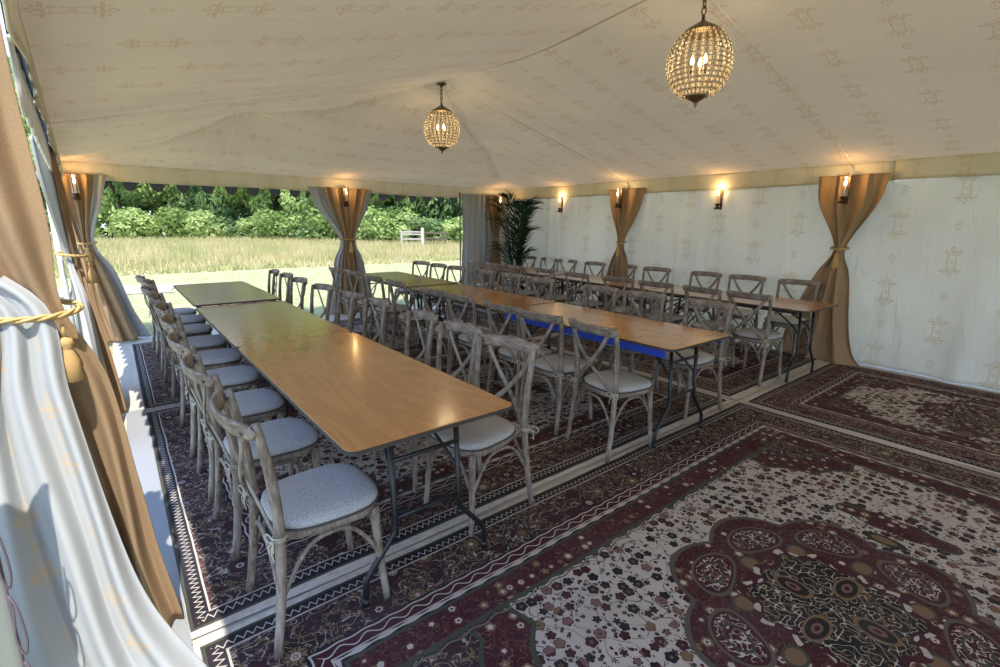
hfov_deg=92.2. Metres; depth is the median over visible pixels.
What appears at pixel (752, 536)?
rug
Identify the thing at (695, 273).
chair
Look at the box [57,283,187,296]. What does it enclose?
gravel track
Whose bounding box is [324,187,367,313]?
drape
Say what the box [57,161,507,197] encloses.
trim
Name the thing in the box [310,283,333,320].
chair
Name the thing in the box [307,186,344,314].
drape
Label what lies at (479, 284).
seat cushion
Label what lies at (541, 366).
seat cushion
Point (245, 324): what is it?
trestle table
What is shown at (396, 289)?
seat cushion
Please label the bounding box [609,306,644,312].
seat cushion
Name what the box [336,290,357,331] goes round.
chair
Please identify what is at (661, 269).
chair
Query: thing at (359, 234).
bush
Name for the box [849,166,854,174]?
trim
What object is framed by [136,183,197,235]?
tree
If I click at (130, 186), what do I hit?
valance
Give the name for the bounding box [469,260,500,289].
chair
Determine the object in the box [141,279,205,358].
chair
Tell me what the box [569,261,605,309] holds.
chair
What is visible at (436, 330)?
seat cushion
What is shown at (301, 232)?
bush
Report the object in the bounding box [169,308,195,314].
seat cushion
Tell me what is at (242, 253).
meadow grass
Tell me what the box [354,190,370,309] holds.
drape
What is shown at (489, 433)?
seat cushion
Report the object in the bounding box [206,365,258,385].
seat cushion
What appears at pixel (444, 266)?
chair
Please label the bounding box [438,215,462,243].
bush
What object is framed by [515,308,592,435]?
chair
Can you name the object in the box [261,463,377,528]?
seat cushion
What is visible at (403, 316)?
seat cushion
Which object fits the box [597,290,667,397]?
chair
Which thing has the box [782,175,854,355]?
drape
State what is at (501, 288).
seat cushion
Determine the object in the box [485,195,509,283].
curtain
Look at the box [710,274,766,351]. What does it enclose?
chair
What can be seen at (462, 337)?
seat cushion
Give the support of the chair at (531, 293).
on the rug at (483, 322)
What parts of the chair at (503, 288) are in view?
rail, post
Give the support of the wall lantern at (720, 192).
attached to the wall
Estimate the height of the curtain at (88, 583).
2.052 m
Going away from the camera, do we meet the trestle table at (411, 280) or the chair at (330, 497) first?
the chair at (330, 497)
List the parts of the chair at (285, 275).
post, rail, post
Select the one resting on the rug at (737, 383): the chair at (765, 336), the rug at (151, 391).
the chair at (765, 336)
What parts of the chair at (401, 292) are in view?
post, rail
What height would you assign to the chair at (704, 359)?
0.901 m
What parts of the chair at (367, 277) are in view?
post, rail, post, seat frame, leg, leg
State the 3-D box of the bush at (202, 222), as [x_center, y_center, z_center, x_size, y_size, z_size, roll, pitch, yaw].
[-23.035,-8.584,38.218,3.625,2.562,4.018,-9,16,-37]
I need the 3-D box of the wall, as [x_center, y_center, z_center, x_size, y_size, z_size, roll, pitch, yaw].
[3.873,-0.819,5.521,0.122,2.261,12.000,-9,16,-37]
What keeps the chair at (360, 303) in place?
on the rug at (151, 391)
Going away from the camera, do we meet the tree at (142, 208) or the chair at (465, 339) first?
the chair at (465, 339)
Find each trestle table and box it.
[173,281,280,347]
[195,300,350,421]
[237,332,512,607]
[356,271,457,342]
[408,284,554,379]
[479,265,576,294]
[504,302,730,448]
[546,275,678,312]
[647,286,838,382]
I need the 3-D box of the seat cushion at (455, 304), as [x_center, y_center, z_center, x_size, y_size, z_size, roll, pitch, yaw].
[-0.420,-0.408,6.513,0.407,0.047,0.400,-9,16,-35]
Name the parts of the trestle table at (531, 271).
rail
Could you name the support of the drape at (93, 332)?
hanging from the curtain at (89, 325)
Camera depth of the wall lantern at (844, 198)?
5.21 m
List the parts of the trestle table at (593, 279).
rail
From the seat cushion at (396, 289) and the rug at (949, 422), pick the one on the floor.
the rug at (949, 422)
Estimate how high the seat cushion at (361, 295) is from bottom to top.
0.047 m
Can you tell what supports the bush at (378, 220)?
on the ground at (258, 278)
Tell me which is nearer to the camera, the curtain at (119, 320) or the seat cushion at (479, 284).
the curtain at (119, 320)
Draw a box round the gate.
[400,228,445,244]
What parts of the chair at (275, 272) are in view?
post, post, rail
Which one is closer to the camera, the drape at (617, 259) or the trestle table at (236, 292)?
the trestle table at (236, 292)
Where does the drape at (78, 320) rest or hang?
hanging from the curtain at (89, 325)
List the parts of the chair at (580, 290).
seat frame, rail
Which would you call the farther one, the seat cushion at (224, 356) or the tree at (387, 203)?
the tree at (387, 203)
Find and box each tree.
[7,55,45,210]
[13,81,102,236]
[53,149,178,237]
[97,184,144,236]
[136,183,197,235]
[139,203,159,218]
[185,185,256,219]
[214,186,287,219]
[278,189,320,238]
[362,194,393,238]
[369,194,434,217]
[386,195,399,216]
[417,196,462,221]
[428,202,449,218]
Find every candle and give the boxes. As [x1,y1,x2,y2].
[72,178,76,192]
[842,180,846,195]
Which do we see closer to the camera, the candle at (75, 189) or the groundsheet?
the groundsheet
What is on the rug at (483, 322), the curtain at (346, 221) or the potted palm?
the potted palm
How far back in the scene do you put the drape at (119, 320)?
5.97 m
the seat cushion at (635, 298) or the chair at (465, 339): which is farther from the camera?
the seat cushion at (635, 298)
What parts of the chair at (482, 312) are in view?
seat frame, post, rail, post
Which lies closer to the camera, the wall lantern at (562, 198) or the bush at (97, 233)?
the wall lantern at (562, 198)
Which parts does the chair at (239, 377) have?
rail, post, post, seat frame, leg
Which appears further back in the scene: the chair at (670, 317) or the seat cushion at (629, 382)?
the chair at (670, 317)
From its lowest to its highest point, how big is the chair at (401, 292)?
0.901 m
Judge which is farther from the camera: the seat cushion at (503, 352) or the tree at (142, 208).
the tree at (142, 208)
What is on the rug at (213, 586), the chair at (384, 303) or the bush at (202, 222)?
the chair at (384, 303)
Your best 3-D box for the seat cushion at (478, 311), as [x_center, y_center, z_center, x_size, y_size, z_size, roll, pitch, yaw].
[-0.070,-0.301,6.061,0.407,0.047,0.400,-10,16,-38]
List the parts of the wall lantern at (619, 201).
plate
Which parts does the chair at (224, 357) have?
rail, post, post, seat frame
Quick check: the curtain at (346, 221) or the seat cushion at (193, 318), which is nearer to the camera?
the seat cushion at (193, 318)
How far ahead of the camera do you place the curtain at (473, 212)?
9.48 m
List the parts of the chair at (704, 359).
leg, post, seat frame, leg, rail, post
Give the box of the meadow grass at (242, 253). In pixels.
[51,235,462,277]
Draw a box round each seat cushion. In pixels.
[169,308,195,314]
[180,314,204,323]
[183,323,211,333]
[187,335,225,347]
[197,348,241,364]
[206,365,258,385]
[223,418,317,459]
[234,388,283,416]
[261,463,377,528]
[341,293,368,298]
[375,304,410,311]
[395,288,412,291]
[398,313,423,319]
[431,415,514,449]
[434,325,461,333]
[453,302,471,306]
[458,330,502,341]
[476,282,500,286]
[476,308,503,313]
[494,286,516,290]
[498,346,550,358]
[515,289,543,294]
[535,354,589,372]
[543,294,572,299]
[570,286,586,290]
[571,299,603,305]
[584,369,651,392]
[599,291,623,295]
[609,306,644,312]
[633,297,655,300]
[645,312,682,320]
[659,349,713,364]
[675,302,709,308]
[691,320,734,329]
[716,309,752,315]
[734,328,782,339]
[765,315,805,323]
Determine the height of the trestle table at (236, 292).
0.741 m
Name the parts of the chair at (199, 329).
rail, post, post, seat frame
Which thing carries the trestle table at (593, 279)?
on the rug at (737, 383)
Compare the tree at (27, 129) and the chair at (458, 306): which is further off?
the tree at (27, 129)
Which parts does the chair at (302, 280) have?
post, rail, post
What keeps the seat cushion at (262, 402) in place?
on the chair at (254, 405)
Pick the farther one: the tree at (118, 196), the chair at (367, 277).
the tree at (118, 196)
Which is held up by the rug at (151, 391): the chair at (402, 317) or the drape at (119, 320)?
the chair at (402, 317)
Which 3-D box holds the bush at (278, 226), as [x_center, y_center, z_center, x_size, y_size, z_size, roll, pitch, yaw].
[-17.069,-8.390,37.343,4.197,2.660,4.309,-9,16,-37]
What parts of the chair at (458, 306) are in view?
seat frame, leg, post, rail, post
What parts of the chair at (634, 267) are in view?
rail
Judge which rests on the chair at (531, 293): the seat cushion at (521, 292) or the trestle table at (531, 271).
the seat cushion at (521, 292)
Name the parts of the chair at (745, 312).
post, seat frame, leg, rail, post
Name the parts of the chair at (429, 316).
post, rail, post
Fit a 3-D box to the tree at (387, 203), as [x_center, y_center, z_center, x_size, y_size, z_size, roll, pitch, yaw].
[-11.211,-13.111,37.398,7.446,11.956,6.695,-11,17,-40]
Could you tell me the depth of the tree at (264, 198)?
38.46 m
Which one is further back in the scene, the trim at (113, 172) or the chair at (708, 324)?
the trim at (113, 172)
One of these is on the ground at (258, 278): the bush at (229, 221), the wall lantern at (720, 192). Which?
the bush at (229, 221)
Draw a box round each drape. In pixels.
[0,275,207,666]
[29,134,104,368]
[36,172,84,329]
[60,173,138,342]
[68,269,83,337]
[89,175,151,336]
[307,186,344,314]
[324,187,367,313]
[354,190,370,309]
[602,189,623,311]
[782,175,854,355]
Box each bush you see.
[46,211,108,238]
[103,206,162,239]
[147,205,193,238]
[182,209,227,238]
[212,216,250,237]
[234,214,274,238]
[251,207,306,239]
[289,220,332,238]
[304,204,338,240]
[356,222,373,242]
[360,203,420,243]
[382,212,433,242]
[407,216,453,241]
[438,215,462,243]
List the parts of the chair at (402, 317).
post, rail, post, seat frame, leg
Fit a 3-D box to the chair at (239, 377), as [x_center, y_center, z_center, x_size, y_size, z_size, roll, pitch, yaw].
[-1.963,0.313,3.332,0.540,0.901,0.515,-7,15,-31]
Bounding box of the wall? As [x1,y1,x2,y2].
[509,175,999,390]
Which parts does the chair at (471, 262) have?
rail, post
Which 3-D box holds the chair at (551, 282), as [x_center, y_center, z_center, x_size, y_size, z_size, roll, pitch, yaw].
[0.326,-0.181,5.601,0.540,0.901,0.515,-10,17,-40]
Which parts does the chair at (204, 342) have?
rail, post, post, seat frame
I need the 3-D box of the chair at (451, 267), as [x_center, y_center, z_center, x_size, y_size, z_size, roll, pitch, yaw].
[-0.794,-0.527,7.074,0.540,0.901,0.515,-10,17,-39]
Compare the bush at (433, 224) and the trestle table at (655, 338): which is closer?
the trestle table at (655, 338)
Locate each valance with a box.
[0,0,52,171]
[104,181,456,203]
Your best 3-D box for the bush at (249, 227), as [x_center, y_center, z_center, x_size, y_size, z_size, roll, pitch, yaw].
[-19.149,-8.418,38.329,3.179,2.247,3.524,7,15,28]
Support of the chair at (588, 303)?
on the rug at (737, 383)
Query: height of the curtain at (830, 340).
2.074 m
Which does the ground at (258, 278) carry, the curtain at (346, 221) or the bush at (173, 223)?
the bush at (173, 223)
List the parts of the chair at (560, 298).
rail, post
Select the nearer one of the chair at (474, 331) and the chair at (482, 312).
the chair at (474, 331)
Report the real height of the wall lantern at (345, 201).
0.300 m
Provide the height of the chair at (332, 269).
0.901 m
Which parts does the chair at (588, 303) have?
post, rail, post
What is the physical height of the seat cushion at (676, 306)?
0.047 m
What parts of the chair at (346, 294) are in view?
post, rail, post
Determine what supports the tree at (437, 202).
on the ground at (258, 278)
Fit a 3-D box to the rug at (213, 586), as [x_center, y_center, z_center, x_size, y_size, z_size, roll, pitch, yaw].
[-0.413,0.616,4.104,4.180,0.009,2.830,-9,16,-37]
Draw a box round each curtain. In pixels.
[0,22,207,666]
[29,134,127,413]
[36,172,151,342]
[307,186,370,314]
[459,192,490,285]
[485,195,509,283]
[487,195,502,285]
[602,188,645,311]
[782,173,890,366]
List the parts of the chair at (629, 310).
post, rail, post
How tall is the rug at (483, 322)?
0.009 m
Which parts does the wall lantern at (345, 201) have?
plate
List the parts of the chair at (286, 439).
rail, post, post, seat frame, leg, leg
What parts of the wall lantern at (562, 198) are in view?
plate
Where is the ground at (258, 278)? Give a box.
[50,227,461,356]
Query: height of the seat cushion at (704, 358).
0.047 m
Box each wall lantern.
[70,174,82,199]
[343,187,349,206]
[557,195,563,212]
[614,188,621,207]
[713,190,723,209]
[837,175,851,203]
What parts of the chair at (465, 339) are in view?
post, rail, seat frame, post, leg, leg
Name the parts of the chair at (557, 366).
post, rail, leg, post, seat frame, leg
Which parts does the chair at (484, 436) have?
leg, leg, seat frame, post, rail, post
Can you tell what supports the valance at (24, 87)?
hanging from the trim at (15, 28)
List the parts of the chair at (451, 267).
post, rail, post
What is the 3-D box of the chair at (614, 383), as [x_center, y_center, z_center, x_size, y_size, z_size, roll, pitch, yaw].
[0.761,0.342,3.319,0.540,0.901,0.515,-7,15,-31]
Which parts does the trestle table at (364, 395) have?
leg, leg, leg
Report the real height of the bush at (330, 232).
3.158 m
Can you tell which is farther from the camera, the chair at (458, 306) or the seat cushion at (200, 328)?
the chair at (458, 306)
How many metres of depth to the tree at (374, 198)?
35.54 m
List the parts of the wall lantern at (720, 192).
plate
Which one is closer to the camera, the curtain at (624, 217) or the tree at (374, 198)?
the curtain at (624, 217)
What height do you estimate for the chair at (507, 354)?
0.901 m
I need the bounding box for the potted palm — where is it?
[483,192,546,289]
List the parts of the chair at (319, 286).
post, rail, post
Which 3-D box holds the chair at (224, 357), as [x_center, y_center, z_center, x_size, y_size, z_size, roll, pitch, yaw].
[-2.345,0.201,3.807,0.540,0.901,0.515,-7,15,-31]
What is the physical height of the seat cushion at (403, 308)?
0.047 m
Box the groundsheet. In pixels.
[126,409,193,651]
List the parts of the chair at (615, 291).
leg, seat frame, leg, post, rail, post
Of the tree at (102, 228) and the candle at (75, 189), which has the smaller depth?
the candle at (75, 189)
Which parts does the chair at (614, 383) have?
post, rail, post, seat frame, leg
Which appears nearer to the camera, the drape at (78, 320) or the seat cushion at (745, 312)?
the drape at (78, 320)
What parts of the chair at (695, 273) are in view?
post, seat frame, rail, post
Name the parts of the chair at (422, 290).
post, rail, seat frame, post, leg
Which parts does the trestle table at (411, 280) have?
rail, leg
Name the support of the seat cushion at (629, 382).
on the chair at (614, 383)
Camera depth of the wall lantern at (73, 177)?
5.67 m
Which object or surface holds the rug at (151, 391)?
on the floor
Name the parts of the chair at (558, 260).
rail, post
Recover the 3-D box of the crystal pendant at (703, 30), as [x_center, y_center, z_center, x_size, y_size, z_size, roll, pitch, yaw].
[1.292,-1.856,3.095,0.413,0.758,0.416,1,13,3]
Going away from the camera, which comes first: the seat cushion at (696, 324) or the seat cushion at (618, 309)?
the seat cushion at (696, 324)
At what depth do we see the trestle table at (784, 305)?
4.95 m
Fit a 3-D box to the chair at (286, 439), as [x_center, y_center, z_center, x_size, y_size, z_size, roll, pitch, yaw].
[-1.192,0.537,2.377,0.540,0.901,0.515,-10,17,-39]
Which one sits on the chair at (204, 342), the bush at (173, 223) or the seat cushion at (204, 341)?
the seat cushion at (204, 341)
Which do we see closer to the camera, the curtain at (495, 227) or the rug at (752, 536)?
the rug at (752, 536)
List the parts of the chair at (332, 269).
post, rail, post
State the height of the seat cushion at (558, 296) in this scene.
0.047 m
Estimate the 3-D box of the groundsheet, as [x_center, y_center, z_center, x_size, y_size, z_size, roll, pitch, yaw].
[-1.208,1.147,1.744,0.152,0.001,5.750,-9,16,-37]
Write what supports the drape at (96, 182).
hanging from the curtain at (119, 320)
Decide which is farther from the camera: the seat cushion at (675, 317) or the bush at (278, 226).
the bush at (278, 226)
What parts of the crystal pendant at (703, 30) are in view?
crown, chain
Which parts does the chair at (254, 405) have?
rail, post, post, seat frame, leg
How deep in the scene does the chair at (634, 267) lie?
7.61 m
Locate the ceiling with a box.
[17,0,999,189]
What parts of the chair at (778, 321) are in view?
leg, post, seat frame, leg, rail, post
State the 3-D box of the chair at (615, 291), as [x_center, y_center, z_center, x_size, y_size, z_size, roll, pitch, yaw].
[0.878,-0.019,4.909,0.540,0.901,0.515,-9,16,-37]
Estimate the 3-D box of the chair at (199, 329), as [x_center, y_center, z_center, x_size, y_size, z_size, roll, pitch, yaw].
[-3.159,-0.025,4.766,0.540,0.901,0.515,-9,16,-36]
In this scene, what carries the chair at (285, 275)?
on the rug at (151, 391)
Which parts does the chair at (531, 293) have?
rail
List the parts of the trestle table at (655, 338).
leg, rail, leg, leg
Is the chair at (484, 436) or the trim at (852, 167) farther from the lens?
the trim at (852, 167)
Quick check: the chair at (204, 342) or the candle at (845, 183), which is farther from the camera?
the candle at (845, 183)
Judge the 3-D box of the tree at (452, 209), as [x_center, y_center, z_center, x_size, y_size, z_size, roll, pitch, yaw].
[-2.886,-13.240,36.263,8.020,12.877,7.211,3,13,9]
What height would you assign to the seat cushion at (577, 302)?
0.047 m
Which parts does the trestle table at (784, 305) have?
rail, leg, leg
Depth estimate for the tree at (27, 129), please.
35.71 m
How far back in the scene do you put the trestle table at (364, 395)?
2.19 m
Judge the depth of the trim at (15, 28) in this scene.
1.50 m
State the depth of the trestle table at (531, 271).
7.94 m
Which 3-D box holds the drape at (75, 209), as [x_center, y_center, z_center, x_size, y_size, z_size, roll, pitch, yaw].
[-5.212,-0.862,5.752,0.427,2.051,0.287,-9,16,-37]
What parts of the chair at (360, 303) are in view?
post, rail, post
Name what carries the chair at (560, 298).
on the rug at (483, 322)
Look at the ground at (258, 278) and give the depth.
13.16 m
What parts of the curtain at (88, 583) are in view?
lacing cord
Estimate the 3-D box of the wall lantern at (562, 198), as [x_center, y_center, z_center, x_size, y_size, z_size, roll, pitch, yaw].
[1.087,-2.344,8.701,0.126,0.300,0.104,-9,16,-37]
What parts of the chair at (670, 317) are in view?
post, rail, post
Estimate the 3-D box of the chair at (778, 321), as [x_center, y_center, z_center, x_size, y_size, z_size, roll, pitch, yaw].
[3.385,-0.165,5.660,0.540,0.901,0.515,-11,17,-40]
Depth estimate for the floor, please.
4.33 m
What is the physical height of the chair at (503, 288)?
0.901 m
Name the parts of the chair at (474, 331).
leg, post, rail, post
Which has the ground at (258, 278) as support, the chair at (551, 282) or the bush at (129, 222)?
the bush at (129, 222)
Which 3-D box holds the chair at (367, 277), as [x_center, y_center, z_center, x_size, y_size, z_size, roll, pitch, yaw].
[-1.400,-0.303,6.064,0.540,0.901,0.515,-10,16,-38]
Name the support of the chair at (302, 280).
on the rug at (151, 391)
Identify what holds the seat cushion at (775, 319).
on the chair at (778, 321)
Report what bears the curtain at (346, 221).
hanging from the wall
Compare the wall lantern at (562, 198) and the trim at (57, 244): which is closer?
the trim at (57, 244)
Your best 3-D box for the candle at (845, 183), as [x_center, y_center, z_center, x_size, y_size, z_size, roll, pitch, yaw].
[3.723,-1.567,5.197,0.028,0.189,0.027,-9,16,-37]
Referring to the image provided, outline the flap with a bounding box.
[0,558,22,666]
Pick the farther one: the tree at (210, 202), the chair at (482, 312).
the tree at (210, 202)
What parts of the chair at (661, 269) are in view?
rail, post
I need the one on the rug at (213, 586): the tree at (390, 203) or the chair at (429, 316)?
the chair at (429, 316)
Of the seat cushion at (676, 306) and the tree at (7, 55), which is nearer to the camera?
the seat cushion at (676, 306)
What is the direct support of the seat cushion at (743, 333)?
on the chair at (765, 336)
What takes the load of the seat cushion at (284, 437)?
on the chair at (286, 439)
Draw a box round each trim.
[1,0,63,177]
[46,204,76,328]
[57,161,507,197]
[508,160,895,199]
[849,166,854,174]
[893,152,999,179]
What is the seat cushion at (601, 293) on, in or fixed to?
on the chair at (634, 267)
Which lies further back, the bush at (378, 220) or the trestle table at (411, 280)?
the bush at (378, 220)
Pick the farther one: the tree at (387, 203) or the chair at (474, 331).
the tree at (387, 203)
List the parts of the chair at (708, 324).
post, rail, post, leg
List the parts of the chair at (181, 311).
rail, post, post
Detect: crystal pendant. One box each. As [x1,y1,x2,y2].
[423,82,459,153]
[665,0,734,107]
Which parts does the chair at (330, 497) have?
rail, post, post, seat frame, leg, leg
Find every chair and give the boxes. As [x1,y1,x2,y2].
[135,275,196,356]
[140,285,212,383]
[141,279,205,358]
[147,292,226,402]
[154,302,242,426]
[160,313,260,457]
[167,331,293,502]
[181,354,320,561]
[210,389,389,659]
[239,269,279,303]
[278,272,292,302]
[289,277,307,309]
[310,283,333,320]
[329,267,374,329]
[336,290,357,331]
[345,270,392,331]
[362,297,389,344]
[363,274,414,345]
[374,309,438,456]
[386,278,437,348]
[386,320,481,492]
[394,261,429,308]
[410,263,446,325]
[419,286,480,373]
[423,333,539,536]
[426,265,465,321]
[444,291,508,385]
[452,269,494,322]
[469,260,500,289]
[476,272,522,331]
[483,300,553,415]
[486,262,516,293]
[502,277,555,352]
[506,256,535,289]
[508,264,543,298]
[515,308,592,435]
[528,257,556,293]
[534,267,572,331]
[543,259,576,299]
[556,284,619,382]
[563,271,603,309]
[565,318,652,462]
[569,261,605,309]
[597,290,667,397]
[598,264,636,311]
[599,275,645,343]
[629,267,670,313]
[637,280,682,324]
[650,298,734,419]
[673,271,722,321]
[678,285,735,373]
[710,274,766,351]
[720,290,783,386]
[758,279,820,360]
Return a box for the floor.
[113,304,999,644]
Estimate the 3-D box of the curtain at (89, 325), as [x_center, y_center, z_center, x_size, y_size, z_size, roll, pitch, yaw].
[-3.109,-0.349,3.590,0.263,2.052,1.746,-10,17,-39]
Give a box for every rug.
[128,315,488,409]
[146,344,732,639]
[193,402,999,666]
[433,308,558,338]
[534,335,823,399]
[740,361,999,474]
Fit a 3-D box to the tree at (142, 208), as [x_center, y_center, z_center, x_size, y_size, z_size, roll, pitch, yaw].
[-31.258,-16.106,45.675,7.707,13.763,8.572,-8,15,-32]
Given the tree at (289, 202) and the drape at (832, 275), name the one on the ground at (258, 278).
the tree at (289, 202)
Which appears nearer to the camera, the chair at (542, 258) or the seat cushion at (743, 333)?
the seat cushion at (743, 333)
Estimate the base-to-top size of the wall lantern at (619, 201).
0.300 m
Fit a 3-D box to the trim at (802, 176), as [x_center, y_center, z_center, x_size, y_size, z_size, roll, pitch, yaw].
[2.139,-2.270,7.446,0.024,0.218,6.390,-9,16,-37]
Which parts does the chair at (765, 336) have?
post, leg, rail, seat frame, post, leg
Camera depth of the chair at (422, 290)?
4.73 m
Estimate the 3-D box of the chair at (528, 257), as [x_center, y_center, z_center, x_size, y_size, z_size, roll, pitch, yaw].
[0.409,-1.072,9.518,0.540,0.901,0.515,-8,15,-34]
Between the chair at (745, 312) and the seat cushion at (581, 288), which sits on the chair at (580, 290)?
the seat cushion at (581, 288)
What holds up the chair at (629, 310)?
on the rug at (737, 383)
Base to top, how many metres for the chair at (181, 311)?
0.901 m
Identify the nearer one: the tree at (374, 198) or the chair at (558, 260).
the chair at (558, 260)
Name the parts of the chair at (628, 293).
leg, seat frame, post, leg, rail, post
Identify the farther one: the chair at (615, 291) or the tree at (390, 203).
the tree at (390, 203)
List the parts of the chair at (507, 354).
post, rail, seat frame, post, leg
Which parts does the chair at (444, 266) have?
leg, post, rail, post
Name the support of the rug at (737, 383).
on the floor
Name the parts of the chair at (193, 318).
rail, post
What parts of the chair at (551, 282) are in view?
post, rail, post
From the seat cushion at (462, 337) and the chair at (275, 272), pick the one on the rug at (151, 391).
the chair at (275, 272)
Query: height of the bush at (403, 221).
2.480 m
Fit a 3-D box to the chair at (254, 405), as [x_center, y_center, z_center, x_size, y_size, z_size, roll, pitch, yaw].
[-1.572,0.430,2.833,0.540,0.901,0.515,-10,16,-38]
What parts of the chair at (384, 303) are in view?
post, rail, post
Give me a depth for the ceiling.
3.89 m
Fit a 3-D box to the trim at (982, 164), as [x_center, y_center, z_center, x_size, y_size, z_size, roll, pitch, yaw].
[5.856,-1.197,2.866,0.023,0.212,5.620,-9,16,-37]
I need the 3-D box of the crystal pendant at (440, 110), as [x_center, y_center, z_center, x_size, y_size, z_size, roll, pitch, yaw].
[-0.653,-2.408,5.392,0.413,0.758,0.416,1,13,3]
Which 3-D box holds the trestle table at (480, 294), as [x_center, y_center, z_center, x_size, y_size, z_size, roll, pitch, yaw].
[-0.280,-0.082,5.461,0.763,0.741,1.818,-9,16,-37]
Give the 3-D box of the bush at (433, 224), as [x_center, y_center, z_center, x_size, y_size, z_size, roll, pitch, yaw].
[-4.576,-7.478,35.056,3.304,2.149,4.152,4,13,14]

